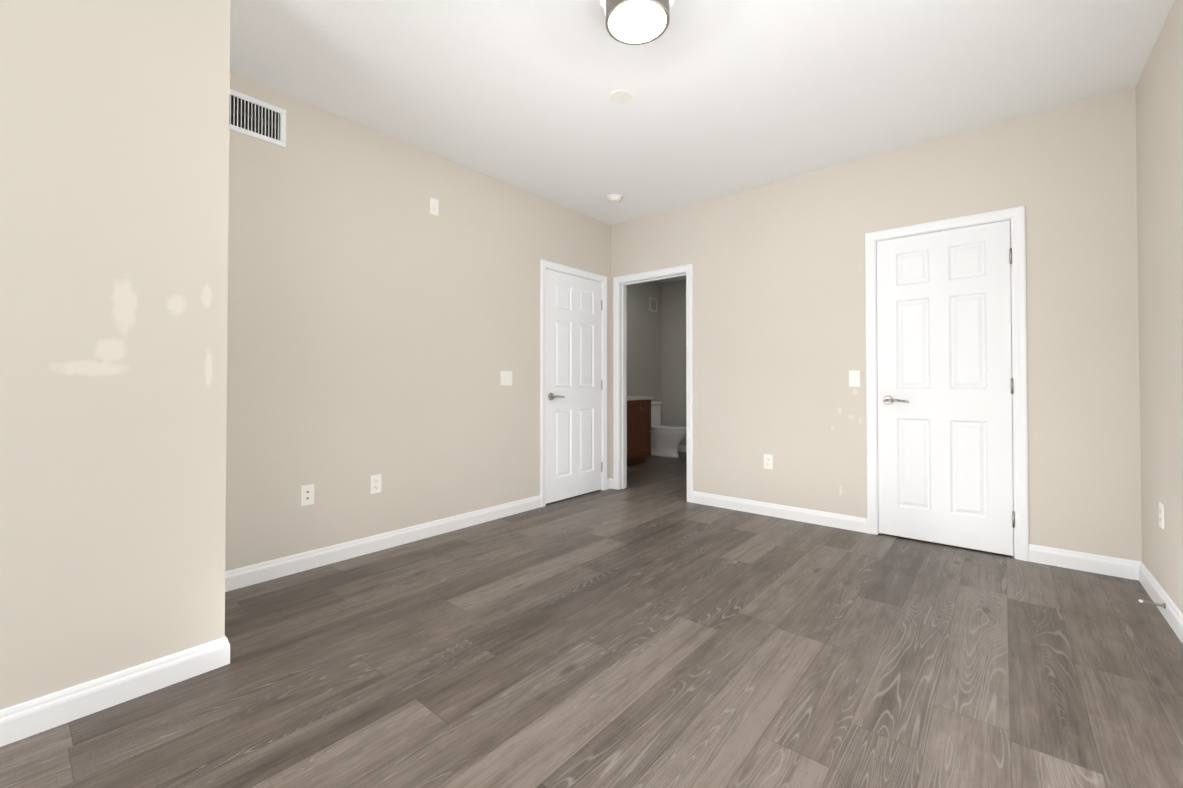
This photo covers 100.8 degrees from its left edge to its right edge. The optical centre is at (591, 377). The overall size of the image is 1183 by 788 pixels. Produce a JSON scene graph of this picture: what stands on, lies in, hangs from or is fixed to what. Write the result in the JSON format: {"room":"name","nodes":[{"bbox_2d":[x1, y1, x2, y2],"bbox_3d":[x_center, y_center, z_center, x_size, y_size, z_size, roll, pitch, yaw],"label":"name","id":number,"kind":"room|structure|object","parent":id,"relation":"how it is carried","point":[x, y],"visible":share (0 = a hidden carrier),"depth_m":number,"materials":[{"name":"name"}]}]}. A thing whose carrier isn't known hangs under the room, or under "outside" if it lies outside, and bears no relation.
{"room":"empty bedroom","nodes":[
{"label":"empty bedroom","id":0,"kind":"room"},
{"bbox_2d":[0,0,229,709],"bbox_3d":[-2.507,-0.253,1.015,0.760,2.587,2.710,-1,-1,40],"label":"wall bump-out","id":1,"kind":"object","parent":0,"point":[114,162],"visible":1,"depth_m":1.57,"materials":[{"name":"paint"}]},
{"bbox_2d":[225,72,610,570],"bbox_3d":[-1.825,-0.235,2.512,0.120,2.587,6.120,-1,-1,40],"label":"wall","id":2,"kind":"structure","parent":0,"point":[383,322],"depth_m":3.00,"materials":[{"name":"paint"}]},
{"bbox_2d":[229,89,285,147],"bbox_3d":[-1.782,-1.339,2.476,0.010,0.204,0.420,-1,-1,40],"label":"air vent","id":3,"kind":"object","parent":2,"relation":"in","point":[247,117],"visible":0.48,"depth_m":2.54,"materials":[{"name":"white metal"}]},
{"bbox_2d":[300,484,313,505],"bbox_3d":[-1.570,0.652,2.705,0.007,0.113,0.070,-1,-1,40],"label":"phone jack","id":4,"kind":"object","parent":2,"relation":"attached to","point":[306,494],"visible":1,"depth_m":2.70,"materials":[{"name":"white plastic"}]},
{"bbox_2d":[370,474,380,493],"bbox_3d":[-1.322,0.655,3.000,0.008,0.113,0.070,-1,-1,40],"label":"outlet","id":5,"kind":"object","parent":2,"relation":"attached to","point":[375,483],"visible":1,"depth_m":3.00,"materials":[{"name":"white plastic"}]},
{"bbox_2d":[225,495,540,591],"bbox_3d":[-1.172,1.018,3.169,0.014,0.098,2.331,-1,-1,40],"label":"baseboard","id":6,"kind":"structure","parent":2,"relation":"attached to","point":[253,574],"depth_m":2.93,"materials":[{"name":"white wood"}]},
{"bbox_2d":[429,197,438,215],"bbox_3d":[-1.067,-1.158,3.322,0.012,0.113,0.070,-1,-1,40],"label":"plate","id":7,"kind":"object","parent":2,"relation":"attached to","point":[433,206],"visible":1,"depth_m":3.32,"materials":[{"name":"white plastic"}]},
{"bbox_2d":[500,371,511,385],"bbox_3d":[-0.659,0.008,3.796,0.010,0.113,0.116,-1,-1,40],"label":"light switch","id":8,"kind":"object","parent":2,"relation":"attached to","point":[505,378],"visible":1,"depth_m":3.79,"materials":[{"name":"white plastic"}]},
{"bbox_2d":[540,259,606,506],"bbox_3d":[-0.189,0.073,4.455,0.120,2.019,0.795,-1,-1,40],"label":"door frame","id":9,"kind":"structure","parent":2,"relation":"attached to","point":[601,360],"depth_m":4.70,"materials":[{"name":"white wood"}]},
{"bbox_2d":[546,269,601,503],"bbox_3d":[-0.134,0.078,4.413,0.094,1.984,0.757,-1,-1,40],"label":"closet door","id":10,"kind":"structure","parent":2,"relation":"in","point":[573,386],"depth_m":4.39,"materials":[{"name":"white wood"}]},
{"bbox_2d":[0,451,1182,787],"bbox_3d":[0.047,1.091,2.764,4.840,0.059,8.940,-1,-1,40],"label":"floor","id":11,"kind":"structure","parent":0,"point":[650,627],"depth_m":1.74,"materials":[{"name":"laminate"}]},
{"bbox_2d":[0,636,229,746],"bbox_3d":[-2.197,0.988,0.768,0.014,0.098,2.694,-1,-1,40],"label":"baseboard","id":12,"kind":"structure","parent":11,"relation":"on","point":[54,710],"depth_m":1.55,"materials":[{"name":"white wood"}]},
{"bbox_2d":[627,396,653,465],"bbox_3d":[0.387,0.588,6.286,0.592,1.034,0.640,-1,-1,40],"label":"bathroom vanity","id":13,"kind":"object","parent":11,"relation":"on","point":[639,430],"visible":0.42,"depth_m":6.13,"materials":[{"name":"brown wood"}]},
{"bbox_2d":[651,401,685,457],"bbox_3d":[1.024,0.735,6.925,0.744,0.757,0.456,-1,-1,40],"label":"toilet","id":14,"kind":"object","parent":11,"relation":"on","point":[666,440],"visible":0.65,"depth_m":6.80,"materials":[{"name":"white ceramic"}]},
{"bbox_2d":[627,281,660,404],"bbox_3d":[0.247,-0.183,6.687,0.120,2.587,2.700,-1,-1,40],"label":"wall","id":15,"kind":"structure","parent":0,"point":[643,351],"depth_m":7.23,"materials":[{"name":"paint"}]},
{"bbox_2d":[649,297,656,311],"bbox_3d":[0.936,-1.101,7.419,0.010,0.206,0.210,-1,-1,40],"label":"air vent","id":16,"kind":"object","parent":15,"relation":"in","point":[652,304],"visible":1,"depth_m":7.41,"materials":[{"name":"white metal"}]},
{"bbox_2d":[661,279,685,444],"bbox_3d":[1.972,-0.181,6.923,2.220,2.587,0.120,-1,-1,40],"label":"wall","id":17,"kind":"structure","parent":0,"point":[673,352],"depth_m":7.45,"materials":[{"name":"paint"}]},
{"bbox_2d":[678,445,685,451],"bbox_3d":[1.895,1.064,6.885,2.070,0.098,0.014,-1,-1,40],"label":"baseboard","id":18,"kind":"structure","parent":17,"relation":"attached to","point":[681,448],"depth_m":7.31,"materials":[{"name":"white wood"}]},
{"bbox_2d":[230,0,1174,282],"bbox_3d":[0.047,-1.571,2.797,4.840,0.104,8.940,-1,-1,40],"label":"ceiling","id":19,"kind":"structure","parent":0,"point":[730,96],"depth_m":2.50,"materials":[{"name":"white paint"}]},
{"bbox_2d":[606,194,622,203],"bbox_3d":[0.195,-1.489,4.103,0.140,0.039,0.140,-1,-1,40],"label":"smoke detector","id":20,"kind":"object","parent":19,"relation":"attached to","point":[614,198],"visible":1,"depth_m":4.06,"materials":[{"name":"white plastic"}]},
{"bbox_2d":[605,0,669,44],"bbox_3d":[0.187,-1.478,1.999,0.260,0.114,0.260,-1,-1,40],"label":"ceiling lamp","id":21,"kind":"object","parent":19,"relation":"attached to","point":[634,22],"visible":1,"depth_m":1.96,"materials":[{"name":"white glass"}]},
{"bbox_2d":[611,88,1141,561],"bbox_3d":[1.568,-0.220,3.736,3.740,2.587,0.120,-1,-1,40],"label":"wall","id":22,"kind":"structure","parent":0,"point":[779,346],"depth_m":3.31,"materials":[{"name":"paint"}]},
{"bbox_2d":[613,264,692,502],"bbox_3d":[0.588,0.052,4.556,0.860,2.063,0.156,-1,-1,40],"label":"door frame","id":23,"kind":"structure","parent":22,"relation":"attached to","point":[688,269],"depth_m":4.74,"materials":[{"name":"white wood"}]},
{"bbox_2d":[764,454,772,468],"bbox_3d":[1.374,0.657,3.804,0.070,0.113,0.008,-1,-1,40],"label":"outlet","id":24,"kind":"object","parent":22,"relation":"attached to","point":[768,461],"visible":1,"depth_m":3.80,"materials":[{"name":"white plastic"}]},
{"bbox_2d":[692,491,866,532],"bbox_3d":[1.383,1.026,3.789,1.332,0.098,0.014,-1,-1,40],"label":"baseboard","id":25,"kind":"structure","parent":22,"relation":"attached to","point":[859,524],"depth_m":3.71,"materials":[{"name":"white wood"}]},
{"bbox_2d":[849,370,859,386],"bbox_3d":[1.839,0.010,3.421,0.070,0.113,0.010,-1,-1,40],"label":"light switch","id":26,"kind":"object","parent":22,"relation":"attached to","point":[854,378],"visible":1,"depth_m":3.42,"materials":[{"name":"white plastic"}]},
{"bbox_2d":[877,220,1014,555],"bbox_3d":[2.212,0.062,3.102,0.702,1.984,0.094,-1,-1,40],"label":"door","id":27,"kind":"structure","parent":22,"relation":"in","point":[945,393],"depth_m":3.09,"materials":[{"name":"white wood"}]},
{"bbox_2d":[865,205,1028,560],"bbox_3d":[2.247,0.035,3.151,0.830,2.063,0.138,-1,-1,40],"label":"door frame","id":28,"kind":"structure","parent":22,"relation":"attached to","point":[1016,215],"depth_m":2.90,"materials":[{"name":"white wood"}]},
{"bbox_2d":[1029,544,1131,578],"bbox_3d":[2.689,1.012,2.692,0.421,0.098,0.014,-1,-1,40],"label":"baseboard","id":29,"kind":"structure","parent":22,"relation":"attached to","point":[1094,563],"depth_m":2.68,"materials":[{"name":"white wood"}]},
{"bbox_2d":[1135,0,1182,612],"bbox_3d":[0.947,-0.263,0.183,0.120,2.587,6.120,-1,-1,40],"label":"wall","id":30,"kind":"structure","parent":0,"point":[1159,122],"depth_m":2.18,"materials":[{"name":"paint"}]},
{"bbox_2d":[1132,560,1182,643],"bbox_3d":[0.934,0.982,0.257,0.014,0.098,6.000,-1,-1,40],"label":"baseboard","id":31,"kind":"structure","parent":30,"relation":"attached to","point":[1172,614],"depth_m":2.21,"materials":[{"name":"white wood"}]},
{"bbox_2d":[1139,599,1165,607],"bbox_3d":[2.469,0.996,2.154,0.080,0.022,0.022,-1,-1,40],"label":"spring door stop","id":32,"kind":"object","parent":31,"relation":"attached to","point":[1163,605],"visible":1,"depth_m":2.15,"materials":[{"name":"silver metal"}]},
{"bbox_2d":[1159,502,1164,529],"bbox_3d":[2.578,0.626,2.214,0.008,0.113,0.070,-1,-1,40],"label":"outlet","id":33,"kind":"object","parent":30,"relation":"attached to","point":[1161,517],"visible":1,"depth_m":2.20,"materials":[{"name":"white plastic"}]}
]}

